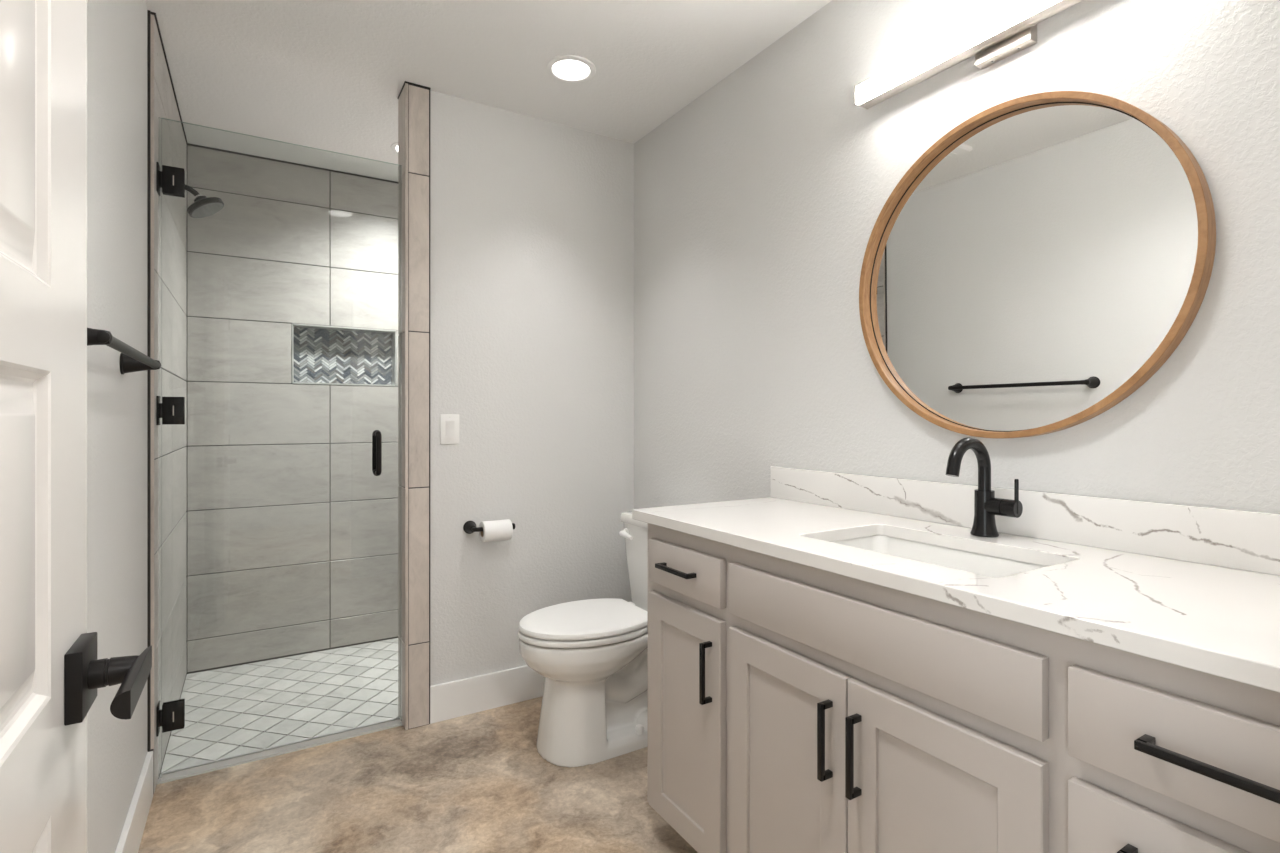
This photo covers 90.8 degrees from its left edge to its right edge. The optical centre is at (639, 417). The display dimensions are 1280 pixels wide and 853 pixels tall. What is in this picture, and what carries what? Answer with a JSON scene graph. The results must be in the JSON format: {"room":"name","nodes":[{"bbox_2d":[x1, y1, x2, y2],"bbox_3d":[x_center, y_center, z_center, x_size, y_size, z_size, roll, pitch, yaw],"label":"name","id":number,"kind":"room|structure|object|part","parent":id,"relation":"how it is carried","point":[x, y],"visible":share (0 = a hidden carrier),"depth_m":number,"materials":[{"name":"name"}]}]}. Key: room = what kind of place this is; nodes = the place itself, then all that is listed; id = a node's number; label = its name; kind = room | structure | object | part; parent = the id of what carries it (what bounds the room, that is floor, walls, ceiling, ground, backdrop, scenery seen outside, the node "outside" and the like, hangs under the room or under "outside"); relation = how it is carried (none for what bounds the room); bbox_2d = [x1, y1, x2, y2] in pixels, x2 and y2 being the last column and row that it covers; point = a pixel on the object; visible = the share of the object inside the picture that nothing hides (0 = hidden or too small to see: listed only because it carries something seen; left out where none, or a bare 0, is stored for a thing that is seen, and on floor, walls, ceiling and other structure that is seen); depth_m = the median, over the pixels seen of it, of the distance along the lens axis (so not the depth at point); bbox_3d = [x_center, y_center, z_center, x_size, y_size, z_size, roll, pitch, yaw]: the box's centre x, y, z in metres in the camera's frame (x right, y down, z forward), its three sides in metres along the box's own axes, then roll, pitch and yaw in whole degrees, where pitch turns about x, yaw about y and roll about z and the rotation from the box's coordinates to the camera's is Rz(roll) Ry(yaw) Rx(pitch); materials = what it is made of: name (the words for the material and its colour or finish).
{"room":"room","nodes":[
{"label":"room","id":0,"kind":"room"},
{"bbox_2d":[87,0,186,852],"bbox_3d":[-1.258,-0.014,1.435,0.116,2.500,3.640,0,0,-31],"label":"wall","id":1,"kind":"structure","parent":0,"point":[117,751],"depth_m":1.69,"materials":[{"name":"paint"}]},
{"bbox_2d":[0,0,151,852],"bbox_3d":[-0.369,0.154,0.339,0.092,2.025,0.768,0,0,-31],"label":"door","id":2,"kind":"structure","parent":1,"relation":"in","point":[51,673],"depth_m":0.54,"materials":[{"name":"white paint"}]},
{"bbox_3d":[-0.541,0.251,0.612,0.013,0.066,0.066,0,0,-31],"label":"handle","id":3,"kind":"part","parent":2,"relation":"part of","materials":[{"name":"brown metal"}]},
{"bbox_3d":[-0.497,0.251,0.594,0.044,0.028,0.132,0,0,-31],"label":"lever","id":4,"kind":"part","parent":2,"relation":"part of","materials":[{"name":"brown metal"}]},
{"bbox_2d":[87,328,160,374],"bbox_3d":[-1.093,-0.135,1.322,0.079,0.054,0.699,0,0,-31],"label":"towel bar","id":5,"kind":"object","parent":1,"relation":"attached to","point":[131,359],"visible":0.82,"depth_m":1.29,"materials":[{"name":"black metal"}]},
{"bbox_3d":[-0.926,-0.135,1.048,0.079,0.054,0.057,0,0,-31],"label":"post","id":6,"kind":"part","parent":5,"relation":"part of","materials":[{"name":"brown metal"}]},
{"bbox_3d":[-1.260,-0.135,1.596,0.079,0.054,0.057,0,0,-31],"label":"post","id":7,"kind":"part","parent":5,"relation":"part of","materials":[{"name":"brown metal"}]},
{"bbox_2d":[115,751,152,852],"bbox_3d":[-0.897,1.105,0.939,0.015,0.142,2.387,0,0,-31],"label":"baseboard","id":8,"kind":"structure","parent":1,"relation":"attached to","point":[130,839],"depth_m":1.73,"materials":[{"name":"white paint"}]},
{"bbox_2d":[147,10,150,750],"bbox_3d":[-1.526,-0.115,1.962,0.007,2.298,0.007,0,0,-31],"label":"trim","id":9,"kind":"structure","parent":1,"relation":"attached to","point":[148,11],"depth_m":1.96,"materials":[{"name":"black metal"}]},
{"bbox_2d":[151,12,187,144],"bbox_3d":[-1.807,-1.260,2.437,0.020,0.007,1.100,0,0,-31],"label":"trim","id":10,"kind":"structure","parent":1,"relation":"attached to","point":[152,13],"depth_m":2.28,"materials":[{"name":"black metal"}]},
{"bbox_2d":[185,184,223,217],"bbox_3d":[-1.751,-0.869,2.511,0.162,0.145,0.133,0,0,-31],"label":"shower head","id":11,"kind":"object","parent":1,"relation":"attached to","point":[202,206],"visible":0.87,"depth_m":2.50},
{"bbox_3d":[-1.785,-0.896,2.496,0.088,0.054,0.021,0,0,-31],"label":"arm","id":12,"kind":"part","parent":11,"relation":"part of","materials":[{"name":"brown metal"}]},
{"bbox_2d":[156,117,401,780],"bbox_3d":[-1.236,0.102,2.233,0.750,2.141,0.112,0,0,-31],"label":"shower door","id":13,"kind":"structure","parent":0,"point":[171,717],"depth_m":2.06,"materials":[{"name":"clear glass"}]},
{"bbox_3d":[-1.554,0.971,2.039,0.005,0.094,0.056,0,0,-31],"label":"wall plate","id":14,"kind":"part","parent":13,"relation":"part of","materials":[{"name":"black metal"}]},
{"bbox_3d":[-1.554,-0.023,2.039,0.005,0.094,0.056,0,0,-31],"label":"wall plate","id":15,"kind":"part","parent":13,"relation":"part of","materials":[{"name":"black metal"}]},
{"bbox_3d":[-1.554,-0.770,2.039,0.005,0.094,0.056,0,0,-31],"label":"wall plate","id":16,"kind":"part","parent":13,"relation":"part of","materials":[{"name":"black metal"}]},
{"bbox_3d":[-1.234,0.098,2.234,0.734,2.133,0.009,0,0,-31],"label":"glass panel","id":17,"kind":"part","parent":13,"relation":"part of","materials":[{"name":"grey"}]},
{"bbox_3d":[-0.992,0.133,2.381,0.025,0.173,0.112,0,0,-31],"label":"pull handle","id":18,"kind":"part","parent":13,"relation":"part of","materials":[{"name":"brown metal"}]},
{"bbox_2d":[186,145,399,674],"bbox_3d":[-1.426,-0.014,3.387,1.631,2.500,0.131,0,0,-31],"label":"wall","id":19,"kind":"structure","parent":0,"point":[292,316],"depth_m":3.12,"materials":[{"name":"tile"}]},
{"bbox_2d":[188,143,398,183],"bbox_3d":[-1.433,-1.261,3.308,1.525,0.006,0.008,0,0,-31],"label":"trim","id":20,"kind":"structure","parent":19,"relation":"attached to","point":[188,143],"depth_m":3.12,"materials":[{"name":"black metal"}]},
{"bbox_3d":[-1.538,-0.318,3.296,0.492,0.300,0.092,0,0,-31],"label":"niche trim","id":21,"kind":"part","parent":19,"relation":"part of","materials":[{"name":"grey tile"}]},
{"bbox_2d":[138,638,697,852],"bbox_3d":[0.115,1.206,0.580,3.400,0.060,6.370,0,0,-31],"label":"floor","id":22,"kind":"structure","parent":0,"point":[479,782],"depth_m":2.04,"materials":[{"name":"concrete"}]},
{"bbox_2d":[518,511,647,766],"bbox_3d":[-0.107,0.781,2.341,0.703,0.791,0.410,0,0,-31],"label":"toilet","id":23,"kind":"object","parent":22,"relation":"on","point":[591,655],"visible":0.76,"depth_m":2.18,"materials":[{"name":"white ceramic"}]},
{"bbox_3d":[-0.209,0.752,2.279,0.465,0.021,0.386,0,0,-31],"label":"seat","id":24,"kind":"part","parent":23,"relation":"part of","materials":[{"name":"white plastic"}]},
{"bbox_3d":[-0.207,0.726,2.280,0.467,0.024,0.386,0,0,-31],"label":"lid","id":25,"kind":"part","parent":23,"relation":"part of","materials":[{"name":"white plastic"}]},
{"bbox_3d":[-0.053,0.464,2.515,0.036,0.036,0.094,0,0,-31],"label":"flush lever","id":26,"kind":"part","parent":23,"relation":"part of","materials":[{"name":"white plastic"}]},
{"bbox_3d":[0.104,0.405,2.470,0.208,0.038,0.410,0,0,-31],"label":"tank lid","id":27,"kind":"part","parent":23,"relation":"part of","materials":[{"name":"white ceramic"}]},
{"bbox_3d":[0.107,0.599,2.472,0.195,0.350,0.394,0,0,-31],"label":"tank","id":28,"kind":"part","parent":23,"relation":"part of","materials":[{"name":"white ceramic"}]},
{"bbox_2d":[648,523,1279,852],"bbox_3d":[0.604,0.735,1.305,0.567,0.882,1.473,0,0,-31],"label":"vanity cabinet","id":29,"kind":"object","parent":22,"relation":"on","point":[793,707],"visible":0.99,"depth_m":1.06,"materials":[{"name":"beige paint"}]},
{"bbox_3d":[0.090,0.395,1.632,0.031,0.011,0.145,0,0,-31],"label":"handle","id":30,"kind":"part","parent":29,"relation":"part of","materials":[{"name":"black metal"}]},
{"bbox_3d":[0.115,0.398,1.640,0.020,0.116,0.319,0,0,-31],"label":"drawer","id":31,"kind":"part","parent":29,"relation":"part of","materials":[{"name":"beige paint"}]},
{"bbox_3d":[0.115,0.786,1.640,0.020,0.598,0.319,0,0,-31],"label":"door","id":32,"kind":"part","parent":29,"relation":"part of","materials":[{"name":"beige paint"}]},
{"bbox_3d":[0.158,0.614,1.520,0.031,0.145,0.011,0,0,-31],"label":"handle","id":33,"kind":"part","parent":29,"relation":"part of","materials":[{"name":"black metal"}]},
{"bbox_3d":[0.304,0.787,1.331,0.020,0.597,0.341,0,0,-31],"label":"door","id":34,"kind":"part","parent":29,"relation":"part of","materials":[{"name":"beige paint"}]},
{"bbox_3d":[0.352,0.614,1.202,0.031,0.145,0.011,0,0,-31],"label":"handle","id":35,"kind":"part","parent":29,"relation":"part of","materials":[{"name":"black metal"}]},
{"bbox_3d":[0.387,0.614,1.145,0.031,0.145,0.011,0,0,-31],"label":"handle","id":36,"kind":"part","parent":29,"relation":"part of","materials":[{"name":"black metal"}]},
{"bbox_3d":[0.483,0.787,1.036,0.020,0.597,0.342,0,0,-31],"label":"door","id":37,"kind":"part","parent":29,"relation":"part of","materials":[{"name":"beige paint"}]},
{"bbox_2d":[632,466,1279,692],"bbox_3d":[0.609,0.229,1.330,0.556,0.131,1.516,0,0,-31],"label":"countertop","id":38,"kind":"structure","parent":29,"relation":"on","point":[1193,587],"depth_m":1.16,"materials":[{"name":"white stone"}]},
{"bbox_2d":[833,535,1047,577],"bbox_3d":[0.597,0.365,1.317,0.330,0.140,0.500,0,0,-31],"label":"sink","id":39,"kind":"object","parent":38,"relation":"in","point":[987,565],"visible":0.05,"depth_m":1.44,"materials":[{"name":"white ceramic"}]},
{"bbox_2d":[946,437,1022,536],"bbox_3d":[0.746,0.155,1.381,0.164,0.223,0.104,0,0,-31],"label":"faucet","id":40,"kind":"object","parent":38,"relation":"on","point":[986,506],"visible":1,"depth_m":1.40,"materials":[{"name":"black metal"}]},
{"bbox_3d":[0.727,0.109,1.397,0.148,0.131,0.026,0,0,-31],"label":"spout","id":41,"kind":"part","parent":40,"relation":"part of","materials":[{"name":"black metal"}]},
{"bbox_3d":[0.815,0.171,1.367,0.008,0.075,0.008,0,0,-31],"label":"lever","id":42,"kind":"part","parent":40,"relation":"part of","materials":[{"name":"black metal"}]},
{"bbox_3d":[0.652,0.543,0.711,0.031,0.011,0.186,0,0,-31],"label":"handle","id":43,"kind":"part","parent":29,"relation":"part of","materials":[{"name":"black metal"}]},
{"bbox_3d":[0.673,0.636,0.724,0.020,0.288,0.326,0,0,-31],"label":"drawer","id":44,"kind":"part","parent":29,"relation":"part of","materials":[{"name":"beige paint"}]},
{"bbox_3d":[0.673,0.399,0.724,0.020,0.120,0.326,0,0,-31],"label":"drawer","id":45,"kind":"part","parent":29,"relation":"part of","materials":[{"name":"beige paint"}]},
{"bbox_3d":[0.652,0.397,0.711,0.031,0.011,0.150,0,0,-31],"label":"handle","id":46,"kind":"part","parent":29,"relation":"part of","materials":[{"name":"black metal"}]},
{"bbox_2d":[145,0,831,181],"bbox_3d":[0.081,-1.304,0.635,3.400,0.080,6.500,0,0,-31],"label":"ceiling","id":47,"kind":"structure","parent":0,"point":[330,75],"depth_m":2.23,"materials":[{"name":"paint"}]},
{"bbox_2d":[391,142,397,153],"bbox_3d":[-1.079,-1.260,2.978,0.180,0.007,0.180,0,0,-31],"label":"recessed light","id":48,"kind":"object","parent":47,"relation":"in","point":[394,146],"visible":0.2,"depth_m":2.94,"materials":[{"name":"white paint"}]},
{"bbox_2d":[546,55,595,82],"bbox_3d":[-0.250,-1.260,2.289,0.180,0.007,0.180,0,0,-31],"label":"recessed light","id":49,"kind":"object","parent":47,"relation":"in","point":[564,68],"visible":1,"depth_m":2.28,"materials":[{"name":"white paint"}]},
{"bbox_2d":[430,90,633,685],"bbox_3d":[-0.482,-0.044,2.697,1.001,2.440,0.104,0,0,-31],"label":"wall","id":50,"kind":"structure","parent":0,"point":[532,218],"depth_m":2.63,"materials":[{"name":"paint"}]},
{"bbox_2d":[157,722,402,784],"bbox_3d":[-1.235,1.179,2.231,0.751,0.014,0.029,0,0,-31],"label":"trim","id":51,"kind":"structure","parent":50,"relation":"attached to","point":[159,781],"depth_m":2.19,"materials":[{"name":"grey metal"}]},
{"bbox_2d":[398,83,428,729],"bbox_3d":[-0.880,-0.044,2.455,0.088,2.440,0.138,0,0,-31],"label":"jamb","id":52,"kind":"object","parent":50,"relation":"attached to","point":[413,101],"visible":1,"depth_m":2.40,"materials":[{"name":"tile"}]},
{"bbox_3d":[-0.879,-0.041,2.378,0.011,2.434,0.005,0,0,-31],"label":"corner trim","id":53,"kind":"part","parent":52,"relation":"part of","materials":[{"name":"ceramic"}]},
{"bbox_2d":[397,81,430,98],"bbox_3d":[-0.880,-1.261,2.457,0.094,0.006,0.144,0,0,-31],"label":"trim","id":54,"kind":"structure","parent":50,"relation":"attached to","point":[410,83],"depth_m":2.40,"materials":[{"name":"black metal"}]},
{"bbox_2d":[429,90,429,723],"bbox_3d":[-0.809,-0.041,2.430,0.003,2.434,0.012,0,0,-31],"label":"trim","id":55,"kind":"structure","parent":50,"relation":"attached to","point":[429,90],"depth_m":2.42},
{"bbox_2d":[440,414,458,443],"bbox_3d":[-0.743,0.045,2.471,0.074,0.116,0.010,0,0,-31],"label":"light switch","id":56,"kind":"object","parent":50,"relation":"attached to","point":[449,423],"visible":1,"depth_m":2.47,"materials":[{"name":"white plastic"}]},
{"bbox_2d":[430,665,544,723],"bbox_3d":[-0.416,1.105,2.668,0.918,0.142,0.014,0,0,-31],"label":"baseboard","id":57,"kind":"structure","parent":50,"relation":"attached to","point":[462,697],"depth_m":2.53,"materials":[{"name":"white paint"}]},
{"bbox_2d":[463,521,514,533],"bbox_3d":[-0.599,0.436,2.515,0.186,0.052,0.086,0,0,-31],"label":"toilet paper holder","id":58,"kind":"object","parent":50,"relation":"attached to","point":[469,527],"visible":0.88,"depth_m":2.48,"materials":[{"name":"black metal"}]},
{"bbox_3d":[-0.585,0.436,2.499,0.158,0.017,0.036,0,0,-31],"label":"arm","id":59,"kind":"part","parent":58,"relation":"part of","materials":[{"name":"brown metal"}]},
{"bbox_2d":[479,519,512,541],"bbox_3d":[-0.570,0.447,2.497,0.112,0.080,0.080,0,0,-31],"label":"toilet paper roll","id":60,"kind":"object","parent":58,"relation":"hanging from","point":[496,530],"visible":0.97,"depth_m":2.47,"materials":[{"name":"paper"}]},
{"bbox_2d":[634,0,1279,513],"bbox_3d":[0.338,-0.014,2.408,0.100,2.500,3.640,0,0,-31],"label":"wall","id":61,"kind":"structure","parent":0,"point":[758,203],"depth_m":1.80,"materials":[{"name":"paint"}]},
{"bbox_2d":[855,0,1082,108],"bbox_3d":[0.814,-0.888,1.444,0.090,0.108,0.723,0,0,-31],"label":"vanity light","id":62,"kind":"object","parent":61,"relation":"attached to","point":[1010,29],"visible":1,"depth_m":1.47,"materials":[{"name":"white"}]},
{"bbox_2d":[771,466,1279,575],"bbox_3d":[0.839,0.215,1.470,0.018,0.103,1.516,0,0,-31],"label":"backsplash","id":63,"kind":"structure","parent":61,"relation":"attached to","point":[1246,540],"depth_m":1.32,"materials":[{"name":"white stone"}]},
{"bbox_2d":[859,91,1215,438],"bbox_3d":[0.830,-0.334,1.460,0.038,0.763,0.763,-1,0,-31],"label":"mirror","id":64,"kind":"object","parent":61,"relation":"attached to","point":[1046,256],"visible":1,"depth_m":1.40,"materials":[{"name":"brown wood"}]}
]}

